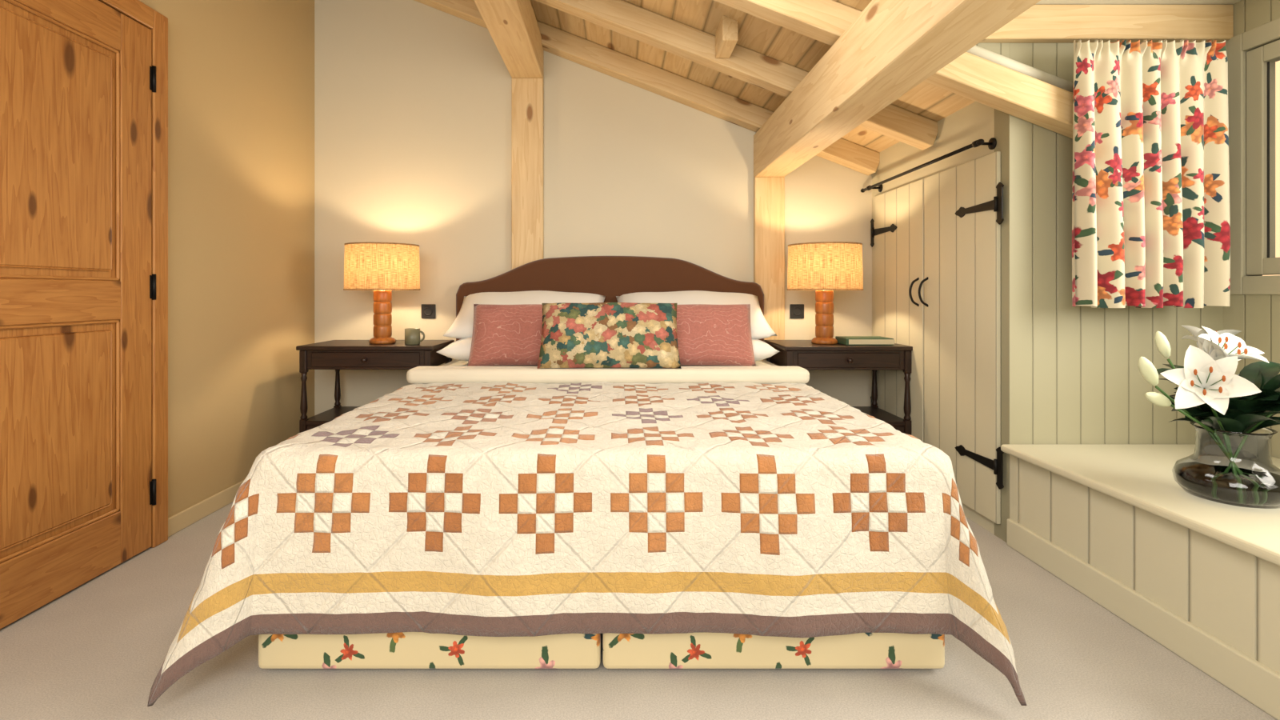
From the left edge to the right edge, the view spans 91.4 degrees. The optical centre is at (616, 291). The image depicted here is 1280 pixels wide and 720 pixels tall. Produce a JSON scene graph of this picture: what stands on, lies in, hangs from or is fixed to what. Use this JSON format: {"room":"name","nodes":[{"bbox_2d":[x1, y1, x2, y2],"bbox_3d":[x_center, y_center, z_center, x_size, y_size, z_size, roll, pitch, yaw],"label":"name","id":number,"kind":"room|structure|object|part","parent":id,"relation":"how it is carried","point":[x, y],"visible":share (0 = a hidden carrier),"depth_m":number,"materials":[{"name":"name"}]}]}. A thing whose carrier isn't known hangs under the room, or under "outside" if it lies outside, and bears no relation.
{"room":"bedroom","nodes":[
{"label":"bedroom","id":0,"kind":"room"},
{"bbox_2d":[0,329,111,551],"bbox_3d":[-1.820,0.450,1.990,0.008,0.630,0.510,0,0,0],"label":"panel","id":1,"kind":"object","parent":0,"point":[56,389],"depth_m":2.01,"materials":[{"name":"brown wood"}]},
{"bbox_2d":[0,5,111,271],"bbox_3d":[-1.820,-0.460,1.990,0.008,0.770,0.510,0,0,0],"label":"panel","id":2,"kind":"object","parent":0,"point":[56,89],"depth_m":2.01,"materials":[{"name":"brown wood"}]},
{"bbox_2d":[0,511,120,629],"bbox_3d":[-1.824,0.896,1.990,0.028,0.192,0.580,0,0,0],"label":"rail","id":3,"kind":"object","parent":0,"point":[30,580],"depth_m":2.02,"materials":[{"name":"brown wood"}]},
{"bbox_2d":[0,278,120,325],"bbox_3d":[-1.824,0.030,1.990,0.028,0.140,0.580,0,0,0],"label":"rail","id":4,"kind":"object","parent":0,"point":[22,302],"depth_m":2.02,"materials":[{"name":"brown wood"}]},
{"bbox_2d":[139,0,314,517],"bbox_3d":[-1.915,-0.700,1.100,0.150,3.400,5.400,0,0,0],"label":"wall","id":5,"kind":"structure","parent":0,"point":[241,73],"depth_m":3.01,"materials":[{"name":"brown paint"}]},
{"bbox_2d":[0,0,155,563],"bbox_3d":[-1.819,-0.057,1.992,0.043,2.097,0.896,0,0,0],"label":"door","id":6,"kind":"structure","parent":5,"relation":"attached to","point":[135,52],"depth_m":2.30,"materials":[{"name":"brown wood"}]},
{"bbox_2d":[149,66,151,90],"bbox_3d":[-1.808,-0.830,2.432,0.004,0.090,0.028,0,0,0],"label":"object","id":7,"kind":"structure","parent":5,"relation":"in","point":[150,67],"depth_m":2.42,"materials":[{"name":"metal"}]},
{"bbox_2d":[149,480,151,504],"bbox_3d":[-1.808,0.780,2.432,0.004,0.090,0.028,0,0,0],"label":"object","id":8,"kind":"structure","parent":5,"relation":"in","point":[150,482],"depth_m":2.42,"materials":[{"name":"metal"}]},
{"bbox_2d":[149,275,151,298],"bbox_3d":[-1.808,-0.020,2.432,0.004,0.090,0.028,0,0,0],"label":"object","id":9,"kind":"structure","parent":5,"relation":"in","point":[150,276],"depth_m":2.42,"materials":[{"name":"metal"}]},
{"bbox_2d":[149,9,167,547],"bbox_3d":[-1.823,-0.052,2.476,0.034,2.105,0.079,0,0,0],"label":"door frame","id":10,"kind":"structure","parent":5,"relation":"attached to","point":[159,33],"depth_m":2.46,"materials":[{"name":"brown wood"}]},
{"bbox_2d":[168,479,244,536],"bbox_3d":[-1.833,0.963,3.160,0.013,0.075,1.280,0,0,0],"label":"baseboard","id":11,"kind":"structure","parent":5,"relation":"attached to","point":[194,514],"depth_m":2.75,"materials":[{"name":"beige wood"}]},
{"bbox_2d":[314,0,871,415],"bbox_3d":[-0.168,-0.700,3.875,3.644,3.400,0.150,0,0,0],"label":"wall","id":12,"kind":"structure","parent":0,"point":[413,98],"depth_m":3.80,"materials":[{"name":"beige paint"}]},
{"bbox_2d":[421,304,435,318],"bbox_3d":[-1.145,0.117,3.792,0.086,0.086,0.016,0,0,0],"label":"socket","id":13,"kind":"object","parent":12,"relation":"attached to","point":[428,310],"visible":1,"depth_m":3.79,"materials":[{"name":"black plastic"}]},
{"bbox_2d":[511,78,543,269],"bbox_3d":[-0.540,-0.145,3.779,0.190,2.290,0.039,0,0,0],"label":"post","id":14,"kind":"object","parent":12,"relation":"attached to","point":[527,94],"depth_m":3.76,"materials":[{"name":"beige wood"}]},
{"bbox_2d":[789,304,803,318],"bbox_3d":[1.096,0.117,3.792,0.086,0.086,0.016,0,0,0],"label":"socket","id":15,"kind":"object","parent":12,"relation":"attached to","point":[796,310],"visible":1,"depth_m":3.79,"materials":[{"name":"black plastic"}]},
{"bbox_2d":[0,502,1276,719],"bbox_3d":[0.330,1.050,1.100,4.740,0.100,5.800,0,0,0],"label":"floor","id":16,"kind":"structure","parent":0,"point":[97,650],"depth_m":1.60,"materials":[{"name":"carpet"}]},
{"bbox_2d":[296,340,454,432],"bbox_3d":[-1.320,0.641,3.473,0.714,0.717,0.454,0,0,0],"label":"nightstand","id":17,"kind":"object","parent":16,"relation":"on","point":[337,355],"visible":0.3,"depth_m":3.28,"materials":[{"name":"brown wood"}]},
{"bbox_2d":[306,406,359,425],"bbox_3d":[-1.320,0.689,3.485,0.678,0.023,0.418,0,0,0],"label":"shelf","id":18,"kind":"object","parent":17,"relation":"attached to","point":[329,415],"depth_m":3.42,"materials":[{"name":"brown wood"}]},
{"bbox_3d":[-1.320,0.356,3.261,0.026,0.025,0.030,0,0,0],"label":"knob","id":19,"kind":"part","parent":17,"relation":"part of","materials":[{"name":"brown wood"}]},
{"bbox_3d":[-1.320,0.356,3.283,0.570,0.078,0.014,0,0,0],"label":"drawer","id":20,"kind":"part","parent":17,"relation":"part of","materials":[{"name":"brown wood"}]},
{"bbox_2d":[343,242,419,343],"bbox_3d":[-1.291,0.011,3.440,0.397,0.542,0.397,0,0,0],"label":"lamp","id":21,"kind":"object","parent":17,"relation":"on","point":[382,268],"visible":1,"depth_m":3.29,"materials":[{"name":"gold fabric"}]},
{"bbox_3d":[-1.291,-0.135,3.440,0.394,0.243,0.394,0,0,0],"label":"lamp shade","id":22,"kind":"part","parent":21,"relation":"part of","materials":[{"name":"fabric"}]},
{"bbox_2d":[404,328,424,344],"bbox_3d":[-1.093,0.239,3.355,0.097,0.085,0.080,0,0,34],"label":"mug","id":23,"kind":"object","parent":17,"relation":"on","point":[412,335],"visible":1,"depth_m":3.33,"materials":[{"name":"grey"}]},
{"bbox_3d":[-1.048,0.238,3.360,0.032,0.063,0.011,0,0,0],"label":"handle","id":24,"kind":"part","parent":23,"relation":"part of","materials":[{"name":"green ceramic"}]},
{"bbox_2d":[147,256,1027,706],"bbox_3d":[-0.071,0.391,2.604,2.055,1.215,2.302,0,0,0],"label":"bed","id":25,"kind":"object","parent":16,"relation":"on","point":[610,446],"visible":1,"depth_m":1.61,"materials":[{"name":"white fabric"}]},
{"bbox_2d":[436,336,471,361],"bbox_3d":[-0.490,0.302,3.400,0.840,0.181,0.520,0,0,0],"label":"pillow","id":26,"kind":"object","parent":25,"relation":"on","point":[459,350],"depth_m":3.16,"materials":[{"name":"white fabric"}]},
{"bbox_2d":[443,290,605,338],"bbox_3d":[-0.485,0.127,3.470,0.840,0.181,0.500,0,24,0],"label":"pillow","id":27,"kind":"object","parent":25,"relation":"on","point":[462,327],"depth_m":3.48,"materials":[{"name":"white fabric"}]},
{"bbox_3d":[-0.040,0.241,3.729,1.840,0.917,0.050,0,0,0],"label":"headboard","id":28,"kind":"part","parent":25,"relation":"part of","materials":[{"name":"brown wood"}]},
{"bbox_2d":[616,290,776,339],"bbox_3d":[0.415,0.127,3.470,0.840,0.181,0.500,0,24,0],"label":"pillow","id":29,"kind":"object","parent":25,"relation":"on","point":[760,328],"depth_m":3.49,"materials":[{"name":"white fabric"}]},
{"bbox_2d":[752,338,779,361],"bbox_3d":[0.410,0.302,3.400,0.840,0.181,0.520,0,0,0],"label":"pillow","id":30,"kind":"object","parent":25,"relation":"on","point":[762,350],"depth_m":3.16,"materials":[{"name":"white fabric"}]},
{"bbox_2d":[753,176,784,366],"bbox_3d":[0.922,0.153,3.779,0.181,1.694,0.039,0,0,0],"label":"post","id":31,"kind":"object","parent":16,"relation":"on","point":[769,192],"depth_m":3.76,"materials":[{"name":"beige wood"}]},
{"bbox_2d":[753,0,1040,177],"bbox_3d":[0.922,-0.825,1.099,0.181,0.261,5.399,0,0,0],"label":"beam","id":32,"kind":"structure","parent":31,"relation":"on","point":[891,47],"depth_m":2.11,"materials":[{"name":"beige wood"}]},
{"bbox_2d":[764,340,912,435],"bbox_3d":[1.212,0.641,3.463,0.677,0.717,0.474,0,0,0],"label":"nightstand","id":33,"kind":"object","parent":16,"relation":"on","point":[807,355],"visible":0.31,"depth_m":3.26,"materials":[{"name":"brown wood"}]},
{"bbox_2d":[787,241,863,344],"bbox_3d":[1.138,0.011,3.420,0.397,0.542,0.397,0,0,0],"label":"lamp","id":34,"kind":"object","parent":33,"relation":"on","point":[823,267],"visible":1,"depth_m":3.27,"materials":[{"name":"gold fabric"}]},
{"bbox_3d":[1.138,-0.135,3.420,0.394,0.243,0.394,0,0,0],"label":"lamp shade","id":35,"kind":"part","parent":34,"relation":"part of","materials":[{"name":"beige fabric"}]},
{"bbox_3d":[1.212,0.356,3.263,0.533,0.078,0.014,0,0,0],"label":"drawer","id":36,"kind":"part","parent":33,"relation":"part of","materials":[{"name":"brown wood"}]},
{"bbox_3d":[1.212,0.356,3.241,0.026,0.025,0.030,0,0,0],"label":"knob","id":37,"kind":"part","parent":33,"relation":"part of","materials":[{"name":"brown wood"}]},
{"bbox_2d":[835,336,894,345],"bbox_3d":[1.341,0.264,3.384,0.252,0.036,0.172,0,0,0],"label":"book","id":38,"kind":"object","parent":33,"relation":"on","point":[845,340],"visible":0.9,"depth_m":3.30,"materials":[{"name":"green paper"}]},
{"bbox_2d":[852,406,904,426],"bbox_3d":[1.212,0.689,3.475,0.641,0.023,0.438,0,0,0],"label":"shelf","id":39,"kind":"object","parent":33,"relation":"attached to","point":[876,412],"depth_m":3.42,"materials":[{"name":"brown wood"}]},
{"bbox_2d":[1006,518,1279,719],"bbox_3d":[1.557,0.948,0.435,0.034,0.105,4.066,0,0,0],"label":"plinth","id":40,"kind":"object","parent":16,"relation":"on","point":[1252,680],"depth_m":1.77,"materials":[{"name":"beige wood"}]},
{"bbox_2d":[530,0,975,152],"bbox_3d":[-0.173,-1.514,3.160,3.588,1.417,1.380,0,0,0],"label":"ceiling","id":41,"kind":"structure","parent":0,"point":[755,34],"depth_m":3.00,"materials":[{"name":"brown wood"}]},
{"bbox_2d":[473,0,543,79],"bbox_3d":[-0.540,-1.400,1.099,0.190,0.220,5.399,0,0,0],"label":"beam","id":42,"kind":"structure","parent":41,"relation":"attached to","point":[512,25],"depth_m":3.20,"materials":[{"name":"beige wood"}]},
{"bbox_2d":[414,0,879,175],"bbox_3d":[-0.143,-1.416,3.744,3.432,1.416,0.110,0,0,0],"label":"beam","id":43,"kind":"structure","parent":41,"relation":"attached to","point":[563,44],"depth_m":3.69,"materials":[{"name":"beige wood"}]},
{"bbox_2d":[715,15,738,58],"bbox_3d":[0.510,-1.235,2.910,0.070,0.210,0.220,0,0,0],"label":"beam","id":44,"kind":"structure","parent":41,"relation":"attached to","point":[726,35],"depth_m":2.82,"materials":[{"name":"beige wood"}]},
{"bbox_2d":[534,0,937,150],"bbox_3d":[-0.143,-1.416,3.070,3.432,1.416,0.100,0,0,0],"label":"beam","id":45,"kind":"structure","parent":41,"relation":"attached to","point":[624,18],"depth_m":3.02,"materials":[{"name":"beige wood"}]},
{"bbox_2d":[833,0,871,11],"bbox_3d":[-0.500,-1.640,0.410,2.934,1.164,4.120,0,0,0],"label":"ceiling","id":46,"kind":"structure","parent":0,"point":[860,5],"depth_m":2.34,"materials":[{"name":"beige wood"}]},
{"bbox_2d":[713,0,1073,138],"bbox_3d":[0.105,-1.320,2.415,3.929,1.608,0.100,0,0,0],"label":"beam","id":47,"kind":"structure","parent":46,"relation":"attached to","point":[978,79],"depth_m":2.37,"materials":[{"name":"beige wood"}]},
{"bbox_2d":[1072,39,1230,307],"bbox_3d":[1.965,-0.436,2.300,0.548,0.990,0.076,0,0,0],"label":"curtain","id":48,"kind":"object","parent":47,"relation":"hanging from","point":[1151,218],"visible":1,"depth_m":2.29,"materials":[{"name":"multicoloured fabric"}]},
{"bbox_2d":[872,101,1008,540],"bbox_3d":[1.604,0.025,3.136,0.100,1.950,1.328,0,0,0],"label":"wall","id":49,"kind":"structure","parent":0,"point":[974,122],"depth_m":2.95,"materials":[{"name":"beige"}]},
{"bbox_2d":[870,218,874,247],"bbox_3d":[1.533,-0.355,3.746,0.005,0.170,0.048,0,0,0],"label":"hinge plate","id":50,"kind":"object","parent":49,"relation":"attached to","point":[872,221],"depth_m":3.75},
{"bbox_2d":[871,227,874,237],"bbox_3d":[1.529,-0.355,3.726,0.014,0.060,0.014,0,0,0],"label":"pin","id":51,"kind":"object","parent":50,"relation":"attached to","point":[872,228],"depth_m":3.72,"materials":[{"name":"black metal"}]},
{"bbox_2d":[873,224,896,235],"bbox_3d":[1.533,-0.355,3.571,0.005,0.048,0.310,0,0,0],"label":"knee wall hinge","id":52,"kind":"object","parent":49,"relation":"attached to","point":[892,228],"visible":1,"depth_m":3.57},
{"bbox_2d":[874,178,923,442],"bbox_3d":[1.545,0.185,3.427,0.018,1.510,0.590,0,0,0],"label":"door","id":53,"kind":"structure","parent":49,"relation":"attached to","point":[898,254],"depth_m":3.38,"materials":[{"name":"beige wood"}]},
{"bbox_2d":[908,277,919,306],"bbox_3d":[1.515,0.000,3.177,0.053,0.148,0.011,0,0,0],"label":"handle","id":54,"kind":"object","parent":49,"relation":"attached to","point":[918,278],"visible":1,"depth_m":3.17,"materials":[{"name":"black metal"}]},
{"bbox_2d":[918,276,928,307],"bbox_3d":[1.515,0.000,3.081,0.053,0.148,0.011,0,0,0],"label":"handle","id":55,"kind":"object","parent":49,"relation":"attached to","point":[927,278],"visible":1,"depth_m":3.08,"materials":[{"name":"black metal"}]},
{"bbox_2d":[860,137,996,192],"bbox_3d":[1.512,-0.612,3.155,0.082,0.048,1.250,0,0,0],"label":"rod","id":56,"kind":"object","parent":49,"relation":"attached to","point":[992,143],"visible":1,"depth_m":2.87,"materials":[{"name":"black metal"}]},
{"bbox_3d":[1.517,-0.612,2.575,0.066,0.012,0.012,0,0,0],"label":"arm","id":57,"kind":"part","parent":56,"relation":"part of","materials":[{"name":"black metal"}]},
{"bbox_2d":[924,151,1000,523],"bbox_3d":[1.545,0.185,2.824,0.018,1.510,0.604,0,0,0],"label":"door","id":58,"kind":"structure","parent":49,"relation":"attached to","point":[962,255],"depth_m":2.77,"materials":[{"name":"beige wood"}]},
{"bbox_2d":[954,444,993,470],"bbox_3d":[1.533,0.705,2.673,0.005,0.048,0.310,0,0,0],"label":"knee wall hinge","id":59,"kind":"object","parent":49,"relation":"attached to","point":[988,462],"visible":1,"depth_m":2.66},
{"bbox_2d":[955,200,993,217],"bbox_3d":[1.533,-0.355,2.673,0.005,0.048,0.310,0,0,0],"label":"knee wall hinge","id":60,"kind":"object","parent":49,"relation":"attached to","point":[961,212],"visible":1,"depth_m":2.66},
{"bbox_2d":[993,196,997,211],"bbox_3d":[1.529,-0.355,2.518,0.014,0.060,0.014,0,0,0],"label":"pin","id":61,"kind":"object","parent":60,"relation":"attached to","point":[995,198],"depth_m":2.51,"materials":[{"name":"black metal"}]},
{"bbox_2d":[996,182,1003,224],"bbox_3d":[1.533,-0.355,2.498,0.005,0.170,0.048,0,0,0],"label":"hinge plate","id":62,"kind":"object","parent":49,"relation":"attached to","point":[999,187],"depth_m":2.49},
{"bbox_2d":[996,447,1003,489],"bbox_3d":[1.533,0.705,2.498,0.005,0.170,0.048,0,0,0],"label":"hinge plate","id":63,"kind":"object","parent":49,"relation":"attached to","point":[999,483],"depth_m":2.49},
{"bbox_2d":[993,459,997,474],"bbox_3d":[1.529,0.705,2.518,0.014,0.060,0.014,0,0,0],"label":"pin","id":64,"kind":"object","parent":63,"relation":"attached to","point":[995,462],"depth_m":2.51,"materials":[{"name":"black metal"}]},
{"bbox_2d":[976,42,1223,542],"bbox_3d":[1.715,-0.110,2.520,1.570,2.220,0.100,0,0,0],"label":"wall","id":65,"kind":"structure","parent":0,"point":[1074,376],"depth_m":2.47,"materials":[{"name":"beige wood"}]},
{"bbox_2d":[966,45,1073,92],"bbox_3d":[1.510,-0.895,2.442,0.998,0.425,0.050,0,0,0],"label":"trim","id":66,"kind":"structure","parent":65,"relation":"attached to","point":[977,50],"depth_m":2.42,"materials":[{"name":"beige wood"}]},
{"bbox_2d":[980,4,1233,42],"bbox_3d":[1.696,-1.052,2.447,1.406,0.134,0.044,0,0,0],"label":"header beam","id":67,"kind":"structure","parent":65,"relation":"attached to","point":[1039,23],"depth_m":2.42,"materials":[{"name":"beige wood"}]},
{"bbox_2d":[1232,0,1279,36],"bbox_3d":[2.460,-1.105,0.485,0.120,0.230,4.170,0,0,0],"label":"wall","id":68,"kind":"structure","parent":65,"relation":"in","point":[1248,14],"depth_m":2.35,"materials":[{"name":"beige wood"}]},
{"bbox_2d":[1035,0,1241,4],"bbox_3d":[1.710,-1.150,0.485,1.620,0.060,4.170,0,0,0],"label":"ceiling","id":69,"kind":"structure","parent":0,"point":[1042,2],"depth_m":2.41,"materials":[{"name":"beige"}]},
{"bbox_2d":[1009,454,1279,673],"bbox_3d":[1.564,0.767,0.435,0.020,0.275,4.066,0,0,0],"label":"panel","id":70,"kind":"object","parent":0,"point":[1231,594],"depth_m":1.78,"materials":[{"name":"beige wood"}]},
{"bbox_2d":[1000,444,1279,566],"bbox_3d":[1.956,0.615,0.435,0.884,0.030,4.066,0,0,0],"label":"seat","id":71,"kind":"object","parent":70,"relation":"on","point":[1141,476],"depth_m":1.94,"materials":[{"name":"beige wood"}]},
{"bbox_2d":[1138,325,1279,508],"bbox_3d":[1.744,0.348,1.745,0.503,0.501,0.404,0,0,-43],"label":"vase","id":72,"kind":"object","parent":71,"relation":"on","point":[1230,414],"visible":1,"depth_m":1.73,"materials":[{"name":"clear glass"}]},
{"bbox_3d":[1.610,0.333,1.774,0.223,0.006,0.007,37,4,-7],"label":"stem","id":73,"kind":"part","parent":72,"relation":"part of","materials":[{"name":"green plant"}]},
{"bbox_3d":[1.700,0.300,1.852,0.006,0.220,0.007,-21,-15,-3],"label":"stem","id":74,"kind":"part","parent":72,"relation":"part of","materials":[{"name":"plant"}]},
{"bbox_3d":[1.613,0.355,1.748,0.202,0.006,0.007,27,10,-16],"label":"stem","id":75,"kind":"part","parent":72,"relation":"part of","materials":[{"name":"green plant"}]},
{"bbox_3d":[1.662,0.332,1.736,0.006,0.193,0.007,-39,21,8],"label":"stem","id":76,"kind":"part","parent":72,"relation":"part of","materials":[{"name":"green plant"}]},
{"bbox_3d":[1.775,0.494,1.800,0.260,0.210,0.260,0,0,0],"label":"glass","id":77,"kind":"part","parent":72,"relation":"part of","materials":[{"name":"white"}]},
{"bbox_3d":[1.823,0.350,1.749,0.006,0.124,0.007,25,26,-6],"label":"stem","id":78,"kind":"part","parent":72,"relation":"part of","materials":[{"name":"green plant"}]},
{"bbox_2d":[1223,294,1279,458],"bbox_3d":[2.460,0.505,0.485,0.120,0.990,4.170,0,0,0],"label":"wall","id":79,"kind":"structure","parent":0,"point":[1257,316],"depth_m":2.33,"materials":[{"name":"beige wood"}]},
{"bbox_2d":[1225,33,1279,294],"bbox_3d":[2.429,-0.490,1.877,0.082,1.000,1.155,0,0,0],"label":"window","id":80,"kind":"structure","parent":79,"relation":"in","point":[1241,283],"depth_m":2.39,"materials":[{"name":"beige wood"}]},
{"bbox_3d":[2.429,-0.490,2.420,0.082,1.000,0.070,0,0,0],"label":"frame","id":81,"kind":"part","parent":80,"relation":"part of","materials":[{"name":"beige wood"}]},
{"bbox_2d":[1246,45,1275,275],"bbox_3d":[2.425,-0.490,2.347,0.050,0.852,0.068,0,0,0],"label":"window","id":82,"kind":"structure","parent":80,"relation":"attached to","point":[1268,62],"depth_m":2.33,"materials":[{"name":"grey wood"}]},
{"bbox_3d":[2.425,-0.490,2.350,0.050,0.852,0.062,0,0,0],"label":"window sash","id":83,"kind":"part","parent":82,"relation":"part of","materials":[{"name":"beige wood"}]},
{"bbox_2d":[1242,17,1279,51],"bbox_3d":[2.429,-0.955,1.877,0.082,0.070,1.015,0,0,0],"label":"window","id":84,"kind":"structure","parent":80,"relation":"attached to","point":[1268,33],"depth_m":2.31,"materials":[{"name":"beige wood"}]},
{"bbox_3d":[2.429,-0.025,1.877,0.082,0.070,1.015,0,0,0],"label":"frame","id":85,"kind":"part","parent":80,"relation":"part of","materials":[{"name":"beige wood"}]},
{"bbox_3d":[2.425,-0.095,1.877,0.050,0.062,0.883,0,0,0],"label":"window sash","id":86,"kind":"part","parent":80,"relation":"part of","materials":[{"name":"beige wood"}]},
{"bbox_2d":[1263,39,1279,61],"bbox_3d":[2.425,-0.885,1.877,0.050,0.062,0.883,0,0,0],"label":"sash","id":87,"kind":"object","parent":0,"point":[1271,51],"depth_m":2.29,"materials":[{"name":"beige wood"}]},
{"label":"outside","id":88,"kind":"structure","parent":0,"visible":0},
{"bbox_2d":[1262,60,1279,275],"bbox_3d":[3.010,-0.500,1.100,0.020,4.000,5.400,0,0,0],"label":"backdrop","id":89,"kind":"structure","parent":88,"point":[1277,63],"depth_m":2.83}
]}

